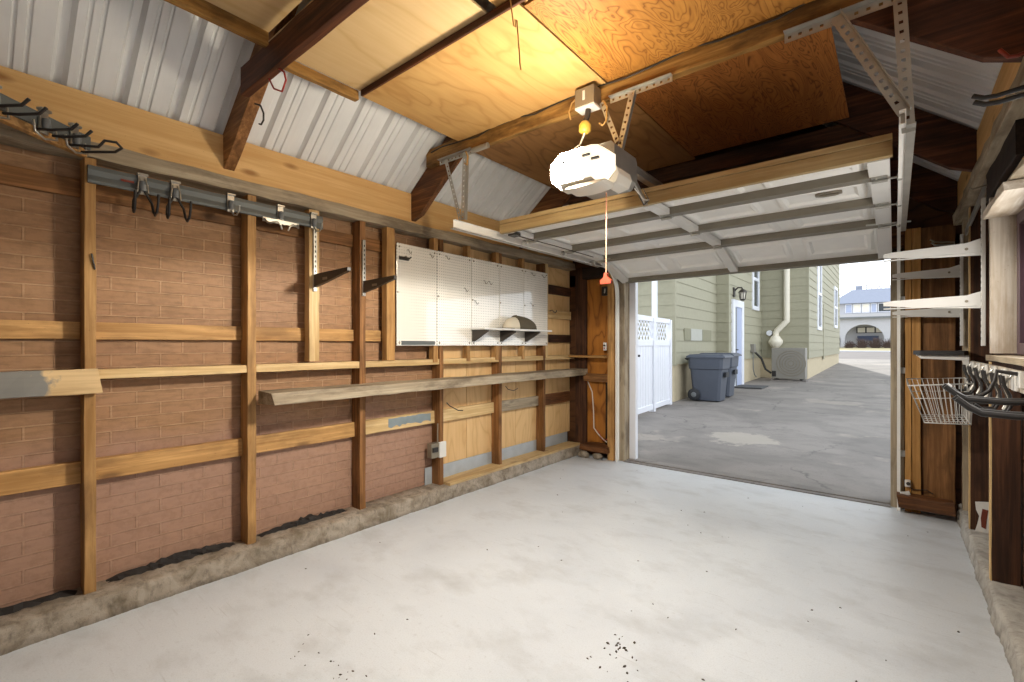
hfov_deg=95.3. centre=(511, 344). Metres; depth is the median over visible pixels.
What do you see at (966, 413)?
wire basket
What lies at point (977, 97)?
wall hook
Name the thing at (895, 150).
plywood sheet
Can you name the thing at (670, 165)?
rafter
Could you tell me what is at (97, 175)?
hook rail
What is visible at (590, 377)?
wood block
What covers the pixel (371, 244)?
board
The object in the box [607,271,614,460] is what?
stud
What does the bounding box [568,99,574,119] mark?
cable
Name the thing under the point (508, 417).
plywood sheet
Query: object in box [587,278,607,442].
plywood sheet
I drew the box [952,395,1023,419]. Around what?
hook
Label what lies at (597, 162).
lamp
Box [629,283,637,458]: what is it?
trim
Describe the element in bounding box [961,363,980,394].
hook
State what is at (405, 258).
holder
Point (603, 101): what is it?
wire hook
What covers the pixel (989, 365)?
board
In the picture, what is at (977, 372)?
hook
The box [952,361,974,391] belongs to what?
hook
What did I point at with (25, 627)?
concrete curb
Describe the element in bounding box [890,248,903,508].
trim
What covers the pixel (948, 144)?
ceiling panel
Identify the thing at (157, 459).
board
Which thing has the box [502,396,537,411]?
wood block
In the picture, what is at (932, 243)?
wall hook
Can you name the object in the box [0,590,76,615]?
paper
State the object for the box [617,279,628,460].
trim
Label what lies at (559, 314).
wood block
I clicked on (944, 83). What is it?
roof
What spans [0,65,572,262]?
wooden beam
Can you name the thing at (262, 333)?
board
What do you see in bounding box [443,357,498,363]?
board
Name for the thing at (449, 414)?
board
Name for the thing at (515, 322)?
cap
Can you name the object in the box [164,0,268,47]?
joist
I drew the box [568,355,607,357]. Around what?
board
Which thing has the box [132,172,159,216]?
hook
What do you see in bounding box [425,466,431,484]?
flashing strip
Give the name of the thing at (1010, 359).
board
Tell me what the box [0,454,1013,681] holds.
floor
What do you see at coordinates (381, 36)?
plywood sheet
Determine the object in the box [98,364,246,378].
board
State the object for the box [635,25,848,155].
plywood sheet
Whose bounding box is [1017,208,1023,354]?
window
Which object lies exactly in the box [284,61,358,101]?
joist
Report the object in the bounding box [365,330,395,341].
board
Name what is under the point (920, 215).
wall
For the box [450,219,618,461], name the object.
door track
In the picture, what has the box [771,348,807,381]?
pump
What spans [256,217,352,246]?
board
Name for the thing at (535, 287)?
pegboard
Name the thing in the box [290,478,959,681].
debris
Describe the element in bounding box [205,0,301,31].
plywood sheet
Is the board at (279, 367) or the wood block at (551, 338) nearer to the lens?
the board at (279, 367)
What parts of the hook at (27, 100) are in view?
hook arm, hook arm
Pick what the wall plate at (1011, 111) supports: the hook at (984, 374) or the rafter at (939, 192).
the rafter at (939, 192)
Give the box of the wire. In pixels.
[510,0,521,69]
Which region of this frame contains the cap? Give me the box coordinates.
[503,315,536,329]
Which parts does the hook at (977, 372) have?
hook arm, plate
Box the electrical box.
[427,423,445,458]
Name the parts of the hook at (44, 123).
clip plate, clip knob, hook arm, hook arm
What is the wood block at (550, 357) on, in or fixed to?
attached to the stud at (540, 349)
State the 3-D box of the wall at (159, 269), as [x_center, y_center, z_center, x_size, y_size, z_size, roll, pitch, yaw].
[-1.960,0.080,2.869,0.030,2.620,3.850,0,0,39]
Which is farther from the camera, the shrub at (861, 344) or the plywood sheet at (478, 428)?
the shrub at (861, 344)
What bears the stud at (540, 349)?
on the plate at (483, 470)
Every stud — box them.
[80,157,96,594]
[240,194,255,544]
[304,209,319,360]
[352,221,365,509]
[382,227,394,359]
[429,238,437,361]
[432,239,443,484]
[462,246,469,360]
[491,253,501,464]
[518,258,524,358]
[536,263,545,450]
[545,264,547,357]
[605,382,607,444]
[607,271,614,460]
[905,229,911,511]
[911,227,920,512]
[962,220,968,510]
[968,204,992,529]
[989,197,1016,352]
[989,361,1020,586]
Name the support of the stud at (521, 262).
on the wood block at (510, 358)
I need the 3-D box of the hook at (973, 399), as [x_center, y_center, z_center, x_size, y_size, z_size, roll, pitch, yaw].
[1.742,0.162,1.701,0.259,0.104,0.120,0,0,39]
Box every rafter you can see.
[223,4,298,170]
[410,14,548,221]
[519,188,571,248]
[573,165,670,262]
[775,124,957,212]
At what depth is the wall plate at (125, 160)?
3.01 m
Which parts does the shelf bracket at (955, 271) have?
arm, arm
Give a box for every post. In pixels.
[575,270,586,442]
[652,281,657,339]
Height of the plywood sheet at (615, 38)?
0.014 m
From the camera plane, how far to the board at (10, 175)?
2.33 m
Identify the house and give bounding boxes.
[638,264,839,401]
[840,286,889,347]
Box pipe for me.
[754,352,771,373]
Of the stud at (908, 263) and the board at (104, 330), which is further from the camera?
the stud at (908, 263)
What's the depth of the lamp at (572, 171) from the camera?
2.42 m
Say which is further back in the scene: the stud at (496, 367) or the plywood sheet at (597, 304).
the plywood sheet at (597, 304)
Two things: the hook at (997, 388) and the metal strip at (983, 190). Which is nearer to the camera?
the hook at (997, 388)
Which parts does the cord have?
handle, cord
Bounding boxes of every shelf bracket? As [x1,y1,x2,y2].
[313,229,350,291]
[362,240,396,295]
[883,198,985,345]
[892,234,962,345]
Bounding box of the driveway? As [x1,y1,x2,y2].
[638,359,889,498]
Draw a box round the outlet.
[575,84,600,115]
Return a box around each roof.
[0,0,603,220]
[822,24,1002,180]
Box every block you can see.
[502,356,542,361]
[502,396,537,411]
[545,355,573,359]
[545,391,569,404]
[548,284,570,296]
[548,310,570,319]
[548,334,570,342]
[579,442,609,453]
[583,373,607,381]
[897,491,955,516]
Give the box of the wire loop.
[268,68,286,91]
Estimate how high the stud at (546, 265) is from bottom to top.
1.119 m
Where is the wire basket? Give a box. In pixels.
[906,377,973,424]
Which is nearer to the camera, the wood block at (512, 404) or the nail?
the nail
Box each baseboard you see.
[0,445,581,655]
[956,504,1023,681]
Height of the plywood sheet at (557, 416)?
2.360 m
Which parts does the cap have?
panel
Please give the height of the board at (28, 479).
0.117 m
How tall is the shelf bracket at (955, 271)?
0.850 m
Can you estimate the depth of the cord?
2.65 m
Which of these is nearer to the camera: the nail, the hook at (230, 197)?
the nail
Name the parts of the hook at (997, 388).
hook arm, hook arm, plate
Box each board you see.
[0,163,80,197]
[0,320,80,338]
[0,368,102,398]
[0,461,80,495]
[96,184,240,226]
[96,322,241,340]
[96,438,242,479]
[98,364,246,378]
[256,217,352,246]
[256,327,353,340]
[256,361,358,371]
[256,422,354,452]
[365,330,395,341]
[366,238,395,254]
[366,359,438,367]
[366,411,434,434]
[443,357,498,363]
[443,402,493,420]
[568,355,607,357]
[921,224,955,505]
[958,63,1020,203]
[972,361,1023,393]
[986,118,1023,201]
[986,355,1023,365]
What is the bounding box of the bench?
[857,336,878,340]
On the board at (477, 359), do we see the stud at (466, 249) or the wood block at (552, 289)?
the stud at (466, 249)
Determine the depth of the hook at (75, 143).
2.26 m
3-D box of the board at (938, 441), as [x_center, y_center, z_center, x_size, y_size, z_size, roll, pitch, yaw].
[3.501,0.160,3.841,0.212,2.265,0.066,0,0,39]
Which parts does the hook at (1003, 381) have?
hook arm, hook arm, plate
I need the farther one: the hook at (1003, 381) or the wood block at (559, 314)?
the wood block at (559, 314)
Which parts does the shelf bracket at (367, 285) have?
arm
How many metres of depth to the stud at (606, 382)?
5.74 m
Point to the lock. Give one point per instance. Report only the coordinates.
(604, 289)
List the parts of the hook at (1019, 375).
plate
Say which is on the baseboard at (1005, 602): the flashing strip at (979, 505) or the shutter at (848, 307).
the flashing strip at (979, 505)
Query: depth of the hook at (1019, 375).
1.87 m
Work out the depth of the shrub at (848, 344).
47.55 m
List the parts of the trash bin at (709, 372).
lid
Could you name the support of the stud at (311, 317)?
on the board at (279, 367)
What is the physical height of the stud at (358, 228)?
2.247 m
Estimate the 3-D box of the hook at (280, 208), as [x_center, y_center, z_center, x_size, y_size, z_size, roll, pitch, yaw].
[-1.520,-0.844,3.096,0.090,0.178,0.240,0,0,39]
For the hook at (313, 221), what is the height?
0.141 m
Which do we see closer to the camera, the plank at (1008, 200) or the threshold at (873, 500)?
the plank at (1008, 200)
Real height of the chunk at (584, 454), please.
0.084 m
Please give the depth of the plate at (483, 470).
4.92 m
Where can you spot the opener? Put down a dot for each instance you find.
(593, 171)
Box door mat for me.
[734,384,767,388]
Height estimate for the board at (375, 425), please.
0.117 m
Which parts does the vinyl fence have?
post, privacy panel, rail, rail, rail, post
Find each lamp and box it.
[551,147,599,193]
[580,144,615,181]
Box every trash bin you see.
[685,354,733,400]
[700,353,741,396]
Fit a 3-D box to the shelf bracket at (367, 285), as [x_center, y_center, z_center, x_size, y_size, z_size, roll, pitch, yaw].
[-0.999,-0.598,3.500,0.408,0.435,0.026,0,0,39]
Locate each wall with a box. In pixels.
[0,144,431,607]
[568,136,961,513]
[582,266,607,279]
[986,201,1023,588]
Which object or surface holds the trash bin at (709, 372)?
on the driveway
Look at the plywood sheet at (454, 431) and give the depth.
4.54 m
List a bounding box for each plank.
[258,368,587,404]
[982,178,1023,219]
[1007,157,1023,180]
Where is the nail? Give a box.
[90,253,95,269]
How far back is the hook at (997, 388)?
2.12 m
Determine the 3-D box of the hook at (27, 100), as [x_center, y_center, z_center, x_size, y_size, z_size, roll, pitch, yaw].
[-2.039,-1.002,1.914,0.203,0.141,0.110,0,0,0]
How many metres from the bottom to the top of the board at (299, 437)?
0.117 m
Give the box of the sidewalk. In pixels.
[840,350,889,351]
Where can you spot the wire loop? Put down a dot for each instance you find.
(283, 71)
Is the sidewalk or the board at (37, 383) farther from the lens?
the sidewalk
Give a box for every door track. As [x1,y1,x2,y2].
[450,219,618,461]
[897,109,915,510]
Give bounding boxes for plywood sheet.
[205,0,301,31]
[269,0,487,90]
[363,4,605,140]
[443,243,465,463]
[466,249,491,457]
[476,98,694,191]
[489,0,528,7]
[502,257,514,447]
[515,260,535,444]
[524,0,813,81]
[545,267,569,436]
[569,137,897,204]
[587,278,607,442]
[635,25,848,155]
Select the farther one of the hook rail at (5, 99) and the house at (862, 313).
the house at (862, 313)
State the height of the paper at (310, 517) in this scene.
0.049 m
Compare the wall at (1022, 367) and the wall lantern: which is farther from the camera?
the wall lantern
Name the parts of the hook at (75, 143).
clip plate, clip knob, hook arm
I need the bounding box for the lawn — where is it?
[840,347,889,350]
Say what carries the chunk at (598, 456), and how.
on the floor
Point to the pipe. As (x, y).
(756, 353)
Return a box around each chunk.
[578,450,588,457]
[592,453,601,459]
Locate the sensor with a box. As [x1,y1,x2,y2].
[900,479,932,494]
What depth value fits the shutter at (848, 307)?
48.92 m
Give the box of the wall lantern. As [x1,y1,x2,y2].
[733,287,746,300]
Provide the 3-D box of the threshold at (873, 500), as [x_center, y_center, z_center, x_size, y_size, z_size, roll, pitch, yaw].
[2.354,1.394,4.865,2.470,0.032,0.230,0,0,39]
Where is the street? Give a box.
[839,352,889,359]
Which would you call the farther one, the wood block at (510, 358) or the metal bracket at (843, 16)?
the wood block at (510, 358)
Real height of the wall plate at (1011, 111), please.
0.094 m
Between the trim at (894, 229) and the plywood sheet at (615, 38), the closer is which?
the plywood sheet at (615, 38)
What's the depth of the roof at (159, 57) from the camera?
2.65 m
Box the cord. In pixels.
[600,193,611,283]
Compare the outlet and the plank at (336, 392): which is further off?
the plank at (336, 392)
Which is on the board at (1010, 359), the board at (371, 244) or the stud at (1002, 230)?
the stud at (1002, 230)
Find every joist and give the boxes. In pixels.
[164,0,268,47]
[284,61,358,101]
[361,0,525,96]
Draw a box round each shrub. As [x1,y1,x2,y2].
[844,341,855,347]
[853,338,869,347]
[867,337,882,347]
[880,338,889,347]
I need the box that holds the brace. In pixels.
[0,110,86,156]
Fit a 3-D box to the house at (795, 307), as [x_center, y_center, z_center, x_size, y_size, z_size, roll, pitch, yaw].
[8.222,-3.460,18.541,7.200,9.900,20.500,0,0,39]
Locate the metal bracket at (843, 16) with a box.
[783,0,915,133]
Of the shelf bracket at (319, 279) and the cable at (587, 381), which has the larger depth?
the cable at (587, 381)
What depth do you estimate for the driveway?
7.24 m
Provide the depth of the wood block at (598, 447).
5.72 m
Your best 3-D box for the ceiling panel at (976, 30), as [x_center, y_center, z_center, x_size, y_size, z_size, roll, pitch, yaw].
[1.281,-1.891,2.295,1.830,1.687,0.054,0,0,39]
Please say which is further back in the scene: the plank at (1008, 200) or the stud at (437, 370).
the stud at (437, 370)
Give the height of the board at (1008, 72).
0.262 m
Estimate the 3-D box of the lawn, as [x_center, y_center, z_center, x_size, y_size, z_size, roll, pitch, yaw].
[42.012,0.312,51.226,80.000,0.950,31.500,0,0,39]
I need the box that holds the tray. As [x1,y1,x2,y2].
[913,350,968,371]
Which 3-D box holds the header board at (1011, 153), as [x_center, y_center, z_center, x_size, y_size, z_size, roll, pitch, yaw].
[2.461,-0.886,2.275,0.127,0.158,0.846,0,0,39]
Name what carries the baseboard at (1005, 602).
attached to the wall at (1022, 367)
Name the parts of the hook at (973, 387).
hook arm, hook arm, plate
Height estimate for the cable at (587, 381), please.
0.739 m
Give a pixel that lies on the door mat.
(741, 385)
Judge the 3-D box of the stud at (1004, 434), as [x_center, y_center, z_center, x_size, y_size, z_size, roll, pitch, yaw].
[2.650,0.683,2.511,0.119,1.190,0.049,0,0,39]
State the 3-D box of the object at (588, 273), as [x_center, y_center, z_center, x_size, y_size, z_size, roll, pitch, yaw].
[1.065,-0.900,5.793,0.383,0.143,0.114,0,0,39]
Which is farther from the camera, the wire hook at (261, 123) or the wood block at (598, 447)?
the wood block at (598, 447)
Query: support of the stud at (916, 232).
on the floor
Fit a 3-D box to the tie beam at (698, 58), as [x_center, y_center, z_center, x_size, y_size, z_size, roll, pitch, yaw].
[0.523,-1.527,2.850,3.131,0.144,0.059,0,0,39]
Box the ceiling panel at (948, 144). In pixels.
[833,81,976,171]
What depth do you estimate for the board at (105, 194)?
2.73 m
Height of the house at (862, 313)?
6.700 m
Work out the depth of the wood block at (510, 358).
5.17 m
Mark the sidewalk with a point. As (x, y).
(840, 350)
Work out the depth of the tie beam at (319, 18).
2.18 m
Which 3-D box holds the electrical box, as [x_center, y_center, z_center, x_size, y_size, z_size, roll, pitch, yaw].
[-0.682,0.865,4.235,0.074,0.310,0.165,0,0,39]
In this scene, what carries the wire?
hanging from the plywood sheet at (496, 3)
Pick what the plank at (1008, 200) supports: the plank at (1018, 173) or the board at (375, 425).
the plank at (1018, 173)
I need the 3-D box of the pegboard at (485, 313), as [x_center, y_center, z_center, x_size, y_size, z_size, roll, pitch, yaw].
[-0.263,-0.421,4.702,0.015,0.853,0.408,0,0,39]
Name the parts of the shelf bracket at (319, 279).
arm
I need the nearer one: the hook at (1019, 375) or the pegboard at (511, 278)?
the hook at (1019, 375)
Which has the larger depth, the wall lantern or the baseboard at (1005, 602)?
the wall lantern
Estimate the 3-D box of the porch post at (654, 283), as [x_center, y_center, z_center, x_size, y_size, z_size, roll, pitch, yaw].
[3.195,-0.420,10.455,0.100,3.620,0.100,0,0,39]
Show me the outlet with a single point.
(589, 96)
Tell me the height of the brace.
0.090 m
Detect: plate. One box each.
[0,122,575,270]
[443,432,579,485]
[952,57,1023,225]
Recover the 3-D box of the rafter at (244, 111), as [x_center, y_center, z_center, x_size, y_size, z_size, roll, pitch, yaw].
[-1.103,-1.904,2.376,1.880,1.717,0.069,0,0,39]
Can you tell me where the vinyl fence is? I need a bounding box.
[638,314,671,413]
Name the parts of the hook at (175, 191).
hook arm, clip plate, clip knob, hook arm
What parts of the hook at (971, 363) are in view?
hook arm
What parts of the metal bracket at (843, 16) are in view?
rail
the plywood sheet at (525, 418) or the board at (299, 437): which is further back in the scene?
the plywood sheet at (525, 418)
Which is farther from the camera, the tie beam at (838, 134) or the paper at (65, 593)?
the tie beam at (838, 134)
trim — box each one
[617,227,903,281]
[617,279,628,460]
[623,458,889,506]
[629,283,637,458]
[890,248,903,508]
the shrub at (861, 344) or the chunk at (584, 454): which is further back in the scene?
the shrub at (861, 344)
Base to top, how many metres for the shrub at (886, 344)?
1.004 m
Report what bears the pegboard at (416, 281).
attached to the stud at (433, 242)
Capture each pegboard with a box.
[396,242,436,345]
[437,251,470,345]
[471,258,498,345]
[499,264,523,344]
[524,269,546,344]
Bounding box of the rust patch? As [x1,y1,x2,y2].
[981,509,987,528]
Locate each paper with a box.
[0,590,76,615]
[106,542,234,582]
[257,509,344,536]
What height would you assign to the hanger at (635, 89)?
0.400 m
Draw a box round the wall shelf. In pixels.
[470,327,551,341]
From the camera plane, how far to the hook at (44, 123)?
2.11 m
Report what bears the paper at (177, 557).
on the concrete curb at (25, 627)
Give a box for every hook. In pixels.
[0,85,47,119]
[32,107,92,140]
[64,122,122,154]
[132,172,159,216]
[166,180,191,221]
[226,193,239,215]
[254,103,264,124]
[262,204,298,230]
[310,212,322,231]
[599,100,607,126]
[929,239,954,245]
[941,383,1023,405]
[947,369,1023,396]
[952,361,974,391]
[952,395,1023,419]
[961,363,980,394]
[968,366,997,404]
[971,85,1023,106]
[972,368,1007,409]
[973,364,987,394]
[997,48,1023,58]
[998,370,1018,410]
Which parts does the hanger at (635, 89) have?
rail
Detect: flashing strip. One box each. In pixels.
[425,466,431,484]
[975,502,988,532]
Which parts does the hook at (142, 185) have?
hook arm, clip plate, clip knob, hook arm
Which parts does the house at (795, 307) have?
corner trim, corner trim, door frame, door, pane, corner trim, pane, trim, pane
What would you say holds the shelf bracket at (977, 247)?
attached to the stud at (1002, 230)
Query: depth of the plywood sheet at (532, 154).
3.67 m
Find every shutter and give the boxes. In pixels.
[846,305,850,312]
[872,304,875,311]
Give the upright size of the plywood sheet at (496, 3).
0.014 m
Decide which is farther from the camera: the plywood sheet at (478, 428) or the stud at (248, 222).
the plywood sheet at (478, 428)
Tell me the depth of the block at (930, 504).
3.74 m
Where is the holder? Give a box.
[399,256,411,260]
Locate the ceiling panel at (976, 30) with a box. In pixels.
[850,0,1023,62]
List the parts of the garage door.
wood rail, rail, rail, rail, rail, rail, rail, rail, handle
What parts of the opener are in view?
door arm, drive rail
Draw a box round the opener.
[551,141,662,205]
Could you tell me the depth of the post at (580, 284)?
5.99 m
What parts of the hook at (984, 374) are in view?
plate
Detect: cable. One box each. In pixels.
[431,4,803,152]
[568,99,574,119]
[587,381,606,442]
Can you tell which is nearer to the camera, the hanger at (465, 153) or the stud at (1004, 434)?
the stud at (1004, 434)
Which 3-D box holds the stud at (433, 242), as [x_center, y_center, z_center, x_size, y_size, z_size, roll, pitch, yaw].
[-0.711,-0.404,4.225,0.070,1.120,0.055,0,0,39]
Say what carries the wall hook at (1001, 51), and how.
attached to the board at (1008, 72)
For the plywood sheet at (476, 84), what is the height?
0.014 m
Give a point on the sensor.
(907, 482)
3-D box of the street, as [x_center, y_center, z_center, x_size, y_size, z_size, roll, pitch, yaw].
[26.317,0.847,32.089,80.000,0.540,15.000,0,0,39]
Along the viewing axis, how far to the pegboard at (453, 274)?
4.35 m
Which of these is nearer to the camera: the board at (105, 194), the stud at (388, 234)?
the board at (105, 194)
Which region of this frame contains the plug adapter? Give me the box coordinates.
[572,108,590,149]
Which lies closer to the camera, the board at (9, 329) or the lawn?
the board at (9, 329)
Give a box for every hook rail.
[0,93,90,149]
[87,164,322,229]
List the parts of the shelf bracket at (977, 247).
arm, arm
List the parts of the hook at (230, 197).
clip plate, clip knob, hook arm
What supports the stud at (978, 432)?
on the baseboard at (1005, 602)
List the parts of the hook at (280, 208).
hook arm, clip plate, clip knob, hook arm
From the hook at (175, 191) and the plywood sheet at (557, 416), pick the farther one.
the plywood sheet at (557, 416)
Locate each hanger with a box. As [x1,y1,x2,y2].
[437,142,489,220]
[600,72,671,148]
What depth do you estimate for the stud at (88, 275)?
2.40 m
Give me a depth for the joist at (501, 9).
2.43 m
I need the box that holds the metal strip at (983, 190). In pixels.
[965,179,986,235]
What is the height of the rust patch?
0.135 m
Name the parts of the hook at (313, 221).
clip plate, clip knob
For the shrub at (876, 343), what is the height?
1.151 m
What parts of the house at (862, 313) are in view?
pane, pane, pane, pane, pane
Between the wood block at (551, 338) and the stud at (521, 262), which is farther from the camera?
the wood block at (551, 338)
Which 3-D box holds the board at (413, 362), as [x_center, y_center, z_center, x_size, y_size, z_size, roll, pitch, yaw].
[-0.944,0.153,3.987,0.108,0.054,0.768,0,0,39]
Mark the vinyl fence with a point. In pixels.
(654, 356)
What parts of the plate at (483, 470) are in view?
flashing strip, flashing strip, flashing strip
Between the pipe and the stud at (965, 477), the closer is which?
the stud at (965, 477)
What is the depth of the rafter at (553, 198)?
4.91 m
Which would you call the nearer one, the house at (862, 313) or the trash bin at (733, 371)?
the trash bin at (733, 371)
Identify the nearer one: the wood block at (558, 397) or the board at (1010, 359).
the board at (1010, 359)
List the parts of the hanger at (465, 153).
rail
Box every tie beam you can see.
[240,0,368,97]
[426,0,892,168]
[563,125,868,205]
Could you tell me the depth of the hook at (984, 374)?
2.33 m
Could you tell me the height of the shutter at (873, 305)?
0.780 m
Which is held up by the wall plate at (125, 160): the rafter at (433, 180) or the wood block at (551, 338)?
the rafter at (433, 180)
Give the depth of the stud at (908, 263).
3.90 m
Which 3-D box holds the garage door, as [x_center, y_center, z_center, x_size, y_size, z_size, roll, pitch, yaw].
[1.568,-0.867,3.863,2.657,0.297,2.208,0,0,39]
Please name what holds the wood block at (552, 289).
attached to the plywood sheet at (557, 416)
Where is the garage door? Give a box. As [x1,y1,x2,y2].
[499,133,910,282]
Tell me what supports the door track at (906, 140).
attached to the wall at (920, 215)
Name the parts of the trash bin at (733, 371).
lid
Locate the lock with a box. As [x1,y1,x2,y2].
[602,286,606,295]

